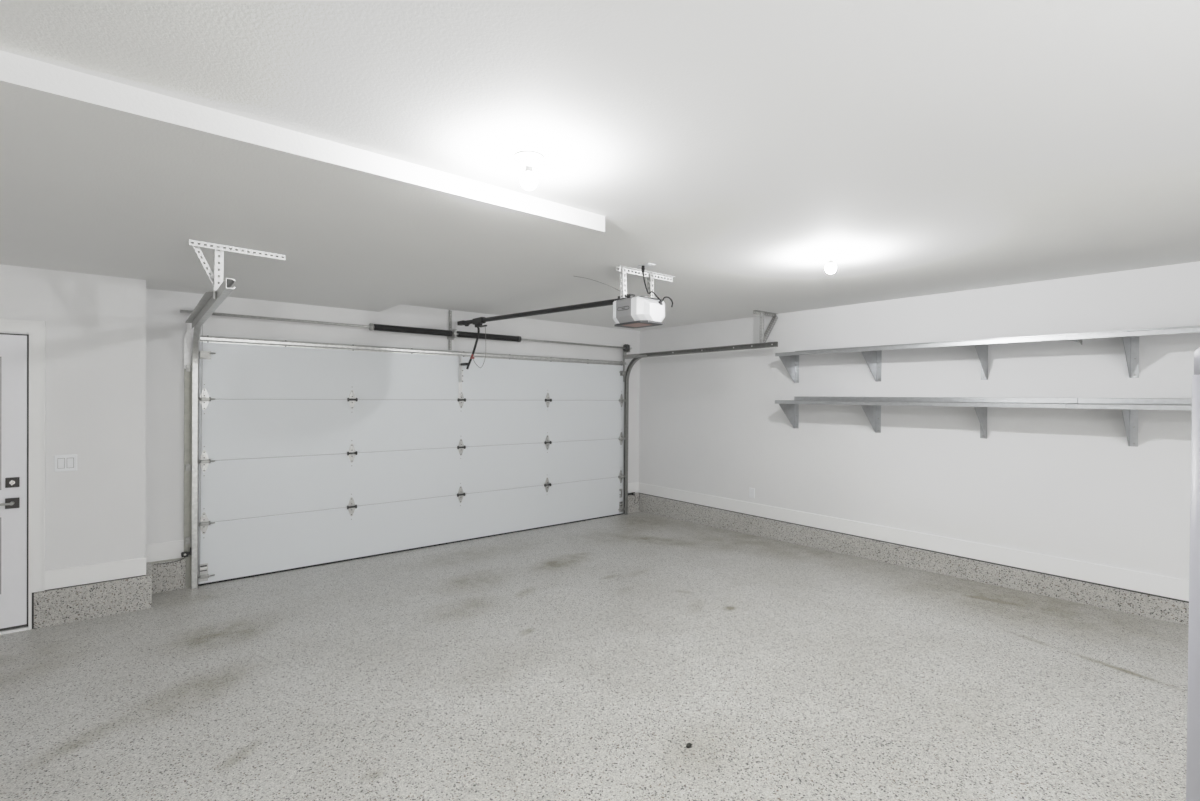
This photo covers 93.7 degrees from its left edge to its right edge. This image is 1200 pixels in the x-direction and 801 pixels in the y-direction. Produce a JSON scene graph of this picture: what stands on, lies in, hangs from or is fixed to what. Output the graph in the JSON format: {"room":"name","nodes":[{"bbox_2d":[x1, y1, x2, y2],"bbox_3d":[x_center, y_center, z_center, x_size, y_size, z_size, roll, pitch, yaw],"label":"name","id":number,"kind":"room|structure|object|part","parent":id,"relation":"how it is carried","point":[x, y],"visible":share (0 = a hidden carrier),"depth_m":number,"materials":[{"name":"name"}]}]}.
{"room":"garage","nodes":[
{"label":"garage","id":0,"kind":"room"},
{"bbox_2d":[0,264,145,570],"bbox_3d":[-4.691,0.351,3.541,2.843,2.570,0.429,0,0,-39],"label":"wall","id":1,"kind":"structure","parent":0,"point":[95,379],"depth_m":4.08,"materials":[{"name":"paint"}]},
{"bbox_2d":[0,319,45,634],"bbox_3d":[-4.284,0.524,3.601,1.047,2.150,0.118,0,0,-39],"label":"door","id":2,"kind":"structure","parent":1,"relation":"in","point":[22,356],"depth_m":3.86,"materials":[{"name":"white paint"}]},
{"bbox_3d":[-4.309,1.049,3.593,0.669,0.520,0.018,0,0,-39],"label":"panel moulding","id":3,"kind":"part","parent":2,"relation":"part of","materials":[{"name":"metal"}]},
{"bbox_3d":[-4.302,0.154,3.587,0.669,0.900,0.018,0,0,-39],"label":"panel moulding","id":4,"kind":"part","parent":2,"relation":"part of","materials":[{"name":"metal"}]},
{"bbox_3d":[-4.028,0.697,3.770,0.139,0.022,0.049,0,0,-39],"label":"lever handle","id":5,"kind":"part","parent":2,"relation":"part of","materials":[{"name":"metal"}]},
{"bbox_3d":[-4.002,0.699,3.829,0.068,0.071,0.009,0,0,-39],"label":"handle plate","id":6,"kind":"part","parent":2,"relation":"part of","materials":[{"name":"grey metal"}]},
{"bbox_2d":[54,454,76,471],"bbox_3d":[-3.794,0.444,3.993,0.119,0.119,0.014,0,0,-39],"label":"light switch","id":7,"kind":"object","parent":1,"relation":"attached to","point":[68,462],"visible":1,"depth_m":3.99,"materials":[{"name":"white plastic"}]},
{"bbox_2d":[32,575,145,628],"bbox_3d":[-3.708,1.467,4.095,0.619,0.287,0.026,0,0,-39],"label":"gap","id":8,"kind":"structure","parent":1,"relation":"attached to","point":[142,575],"depth_m":3.90,"materials":[{"name":"grey"}]},
{"bbox_2d":[45,540,183,589],"bbox_3d":[-3.703,1.259,4.357,0.820,0.149,0.443,0,0,-39],"label":"baseboard","id":9,"kind":"structure","parent":1,"relation":"attached to","point":[86,574],"depth_m":4.15,"materials":[{"name":"white paint"}]},
{"bbox_2d":[0,50,604,311],"bbox_3d":[-2.960,-0.956,2.911,4.710,0.112,3.677,0,0,-39],"label":"ceiling","id":10,"kind":"structure","parent":0,"point":[99,176],"depth_m":2.61,"materials":[{"name":"paint"}]},
{"bbox_2d":[188,239,285,298],"bbox_3d":[-2.160,-0.749,3.352,0.489,0.310,0.098,0,0,-44],"label":"hanger","id":11,"kind":"object","parent":10,"relation":"hanging from","point":[216,247],"visible":0.97,"depth_m":3.29,"materials":[{"name":"metal"}]},
{"bbox_2d":[145,289,639,544],"bbox_3d":[-1.620,0.340,6.423,5.762,2.706,0.120,0,0,-39],"label":"wall","id":12,"kind":"structure","parent":0,"point":[399,315],"depth_m":5.24,"materials":[{"name":"paint"}]},
{"bbox_2d":[151,557,190,586],"bbox_3d":[-3.603,1.464,4.718,0.317,0.267,0.038,0,0,-39],"label":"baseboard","id":13,"kind":"structure","parent":12,"relation":"attached to","point":[188,576],"depth_m":4.78,"materials":[{"name":"paint"}]},
{"bbox_2d":[184,278,235,588],"bbox_3d":[-2.734,0.449,3.874,0.100,2.298,2.396,0,0,-39],"label":"door track","id":14,"kind":"object","parent":12,"relation":"attached to","point":[207,305],"visible":1,"depth_m":4.75,"materials":[{"name":"metal"}]},
{"bbox_2d":[181,547,190,556],"bbox_3d":[-3.471,1.275,4.723,0.048,0.067,0.080,1,0,34],"label":"sensor","id":15,"kind":"object","parent":14,"relation":"attached to","point":[183,554],"visible":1,"depth_m":4.70,"materials":[{"name":"black plastic"}]},
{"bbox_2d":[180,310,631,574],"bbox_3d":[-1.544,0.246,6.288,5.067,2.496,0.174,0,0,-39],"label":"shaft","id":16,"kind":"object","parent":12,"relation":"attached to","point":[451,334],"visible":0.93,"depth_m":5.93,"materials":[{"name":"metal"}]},
{"bbox_2d":[198,335,627,585],"bbox_3d":[-1.548,0.522,6.346,4.929,2.152,0.091,0,0,-39],"label":"garage door","id":17,"kind":"structure","parent":12,"relation":"in","point":[311,454],"depth_m":5.80,"materials":[{"name":"white paint"}]},
{"bbox_3d":[-1.556,0.260,6.369,4.877,0.530,0.038,0,0,-39],"label":"door","id":18,"kind":"part","parent":17,"relation":"part of","materials":[{"name":"white paint"}]},
{"bbox_3d":[-1.561,0.793,6.373,4.877,0.530,0.038,0,0,-39],"label":"door","id":19,"kind":"part","parent":17,"relation":"part of","materials":[{"name":"white paint"}]},
{"bbox_3d":[-1.565,1.322,6.376,4.877,0.520,0.038,0,0,-39],"label":"door","id":20,"kind":"part","parent":17,"relation":"part of","materials":[{"name":"white paint"}]},
{"bbox_3d":[-1.552,-0.273,6.366,4.877,0.530,0.038,0,0,-39],"label":"door","id":21,"kind":"part","parent":17,"relation":"part of","materials":[{"name":"white paint"}]},
{"bbox_2d":[628,482,638,492],"bbox_3d":[0.462,1.250,8.060,0.237,0.142,0.013,0,0,-39],"label":"baseboard","id":22,"kind":"structure","parent":12,"relation":"attached to","point":[632,487],"depth_m":8.07,"materials":[{"name":"white paint"}]},
{"bbox_2d":[623,342,777,514],"bbox_3d":[1.117,0.455,6.996,0.108,2.308,2.466,0,0,-39],"label":"door track","id":23,"kind":"object","parent":12,"relation":"attached to","point":[636,357],"visible":0.99,"depth_m":7.79,"materials":[{"name":"metal"}]},
{"bbox_2d":[0,512,1188,800],"bbox_3d":[-0.129,1.651,2.448,8.505,0.356,8.540,0,0,-39],"label":"floor","id":24,"kind":"structure","parent":0,"point":[582,660],"depth_m":3.08,"materials":[{"name":"grey concrete"}]},
{"bbox_2d":[34,562,151,628],"bbox_3d":[-3.810,1.470,4.263,0.640,0.278,0.452,0,0,-39],"label":"curb entry","id":25,"kind":"object","parent":24,"relation":"on","point":[54,607],"visible":0.66,"depth_m":4.08,"materials":[{"name":"grey concrete"}]},
{"bbox_2d":[151,559,185,593],"bbox_3d":[-3.617,1.475,4.705,0.239,0.265,0.060,0,0,-39],"label":"curb alcove","id":26,"kind":"object","parent":24,"relation":"on","point":[169,576],"visible":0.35,"depth_m":4.68,"materials":[{"name":"grey concrete"}]},
{"bbox_2d":[628,493,638,512],"bbox_3d":[0.463,1.475,8.057,0.221,0.288,0.065,0,0,-39],"label":"curb","id":27,"kind":"object","parent":24,"relation":"on","point":[632,507],"visible":0.55,"depth_m":8.03,"materials":[{"name":"grey concrete"}]},
{"bbox_2d":[639,494,1188,625],"bbox_3d":[3.184,1.521,4.954,0.042,0.278,8.205,0,0,-39],"label":"curb","id":28,"kind":"object","parent":24,"relation":"on","point":[1164,609],"visible":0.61,"depth_m":5.12,"materials":[{"name":"grey concrete"}]},
{"bbox_2d":[1186,347,1199,800],"bbox_3d":[1.441,0.699,1.303,0.110,1.679,0.110,0,0,-39],"label":"post","id":29,"kind":"object","parent":24,"relation":"on","point":[1193,699],"visible":1,"depth_m":1.31,"materials":[{"name":"white paint"}]},
{"bbox_2d":[0,0,1199,330],"bbox_3d":[-0.044,-1.036,2.354,8.505,0.120,8.340,0,0,-39],"label":"ceiling","id":30,"kind":"structure","parent":0,"point":[726,147],"depth_m":1.91,"materials":[{"name":"paint"}]},
{"bbox_2d":[514,150,544,189],"bbox_3d":[-0.285,-0.912,2.256,0.124,0.130,0.124,0,0,-39],"label":"ceiling light","id":31,"kind":"object","parent":30,"relation":"attached to","point":[529,159],"visible":1,"depth_m":2.23,"materials":[{"name":"white ceramic"}]},
{"bbox_3d":[-0.285,-0.877,2.256,0.069,0.060,0.069,0,0,-39],"label":"bulb","id":32,"kind":"part","parent":31,"relation":"part of","materials":[{"name":"white glass"}]},
{"bbox_2d":[457,265,673,368],"bbox_3d":[-0.486,-0.664,5.289,0.636,0.665,3.050,0,0,-39],"label":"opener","id":33,"kind":"object","parent":30,"relation":"hanging from","point":[629,311],"visible":1,"depth_m":4.20,"materials":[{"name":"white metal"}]},
{"bbox_3d":[-1.384,-0.576,6.139,0.041,0.464,0.283,0,0,-39],"label":"door arm","id":34,"kind":"part","parent":33,"relation":"part of","materials":[{"name":"black metal"}]},
{"bbox_3d":[-1.291,-0.566,6.021,0.018,0.436,0.302,0,0,-40],"label":"release cord","id":35,"kind":"part","parent":33,"relation":"part of","materials":[{"name":"grey plastic"}]},
{"bbox_3d":[-0.676,-0.820,5.320,0.036,0.112,2.643,0,0,-41],"label":"rail","id":36,"kind":"part","parent":33,"relation":"part of","materials":[{"name":"black metal"}]},
{"bbox_3d":[0.275,-0.564,4.202,0.144,0.003,0.180,0,0,-39],"label":"indicator panel","id":37,"kind":"part","parent":33,"relation":"part of","materials":[{"name":"brown"}]},
{"bbox_3d":[0.303,-0.767,4.223,0.293,0.034,0.260,0,0,-39],"label":"mounting plate","id":38,"kind":"part","parent":33,"relation":"part of","materials":[{"name":"grey metal"}]},
{"bbox_3d":[0.429,-0.810,4.113,0.257,0.235,0.038,0,0,-25],"label":"power cord","id":39,"kind":"part","parent":33,"relation":"part of","materials":[{"name":"black rubber"}]},
{"bbox_2d":[638,263,655,267],"bbox_3d":[0.337,-0.978,4.076,0.072,0.010,0.115,0,0,-39],"label":"outlet","id":40,"kind":"object","parent":30,"relation":"attached to","point":[646,264],"visible":0.84,"depth_m":4.05,"materials":[{"name":"white plastic"}]},
{"bbox_2d":[753,310,777,342],"bbox_3d":[1.846,-0.781,6.261,0.421,0.406,0.047,0,0,-39],"label":"hanger","id":41,"kind":"object","parent":30,"relation":"hanging from","point":[762,335],"visible":0.98,"depth_m":6.22,"materials":[{"name":"metal"}]},
{"bbox_2d":[821,252,840,273],"bbox_3d":[1.531,-0.906,3.729,0.124,0.130,0.124,0,0,-39],"label":"ceiling light","id":42,"kind":"object","parent":30,"relation":"attached to","point":[830,268],"visible":1,"depth_m":3.71,"materials":[{"name":"white glass"}]},
{"bbox_3d":[1.531,-0.871,3.729,0.069,0.060,0.069,0,0,-39],"label":"bulb","id":43,"kind":"part","parent":42,"relation":"part of","materials":[{"name":"white glass"}]},
{"bbox_2d":[639,261,1199,579],"bbox_3d":[3.198,0.387,5.038,0.120,2.706,8.340,0,0,-39],"label":"wall","id":44,"kind":"structure","parent":0,"point":[1066,483],"depth_m":4.95,"materials":[{"name":"paint"}]},
{"bbox_2d":[638,483,1188,600],"bbox_3d":[3.171,1.300,4.963,0.013,0.144,8.240,0,0,-39],"label":"baseboard","id":45,"kind":"structure","parent":44,"relation":"attached to","point":[1170,587],"depth_m":4.95,"materials":[{"name":"white paint"}]},
{"bbox_2d":[640,493,1188,602],"bbox_3d":[3.181,1.380,4.959,0.022,0.020,8.220,0,0,-39],"label":"gap","id":46,"kind":"structure","parent":44,"relation":"attached to","point":[640,493],"depth_m":4.98,"materials":[{"name":"grey"}]},
{"bbox_2d":[775,397,1077,437],"bbox_3d":[2.773,0.143,5.160,0.381,0.350,2.424,0,0,-39],"label":"wall shelf","id":47,"kind":"object","parent":44,"relation":"attached to","point":[871,406],"visible":0.98,"depth_m":5.06,"materials":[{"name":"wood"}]},
{"bbox_2d":[775,333,1078,382],"bbox_3d":[2.777,-0.359,5.157,0.381,0.350,2.424,0,0,-39],"label":"wall shelf","id":48,"kind":"object","parent":44,"relation":"attached to","point":[872,355],"visible":0.93,"depth_m":5.08,"materials":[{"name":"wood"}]},
{"bbox_2d":[1066,398,1191,446],"bbox_3d":[4.316,0.168,3.284,0.381,0.350,2.433,0,0,-39],"label":"wall shelf","id":49,"kind":"object","parent":44,"relation":"attached to","point":[1129,407],"visible":1,"depth_m":4.03,"materials":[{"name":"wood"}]},
{"bbox_2d":[1067,325,1199,377],"bbox_3d":[4.320,-0.332,3.280,0.381,0.350,2.433,0,0,-39],"label":"wall shelf","id":50,"kind":"object","parent":44,"relation":"attached to","point":[1130,337],"visible":1,"depth_m":4.00,"materials":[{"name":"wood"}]}
]}

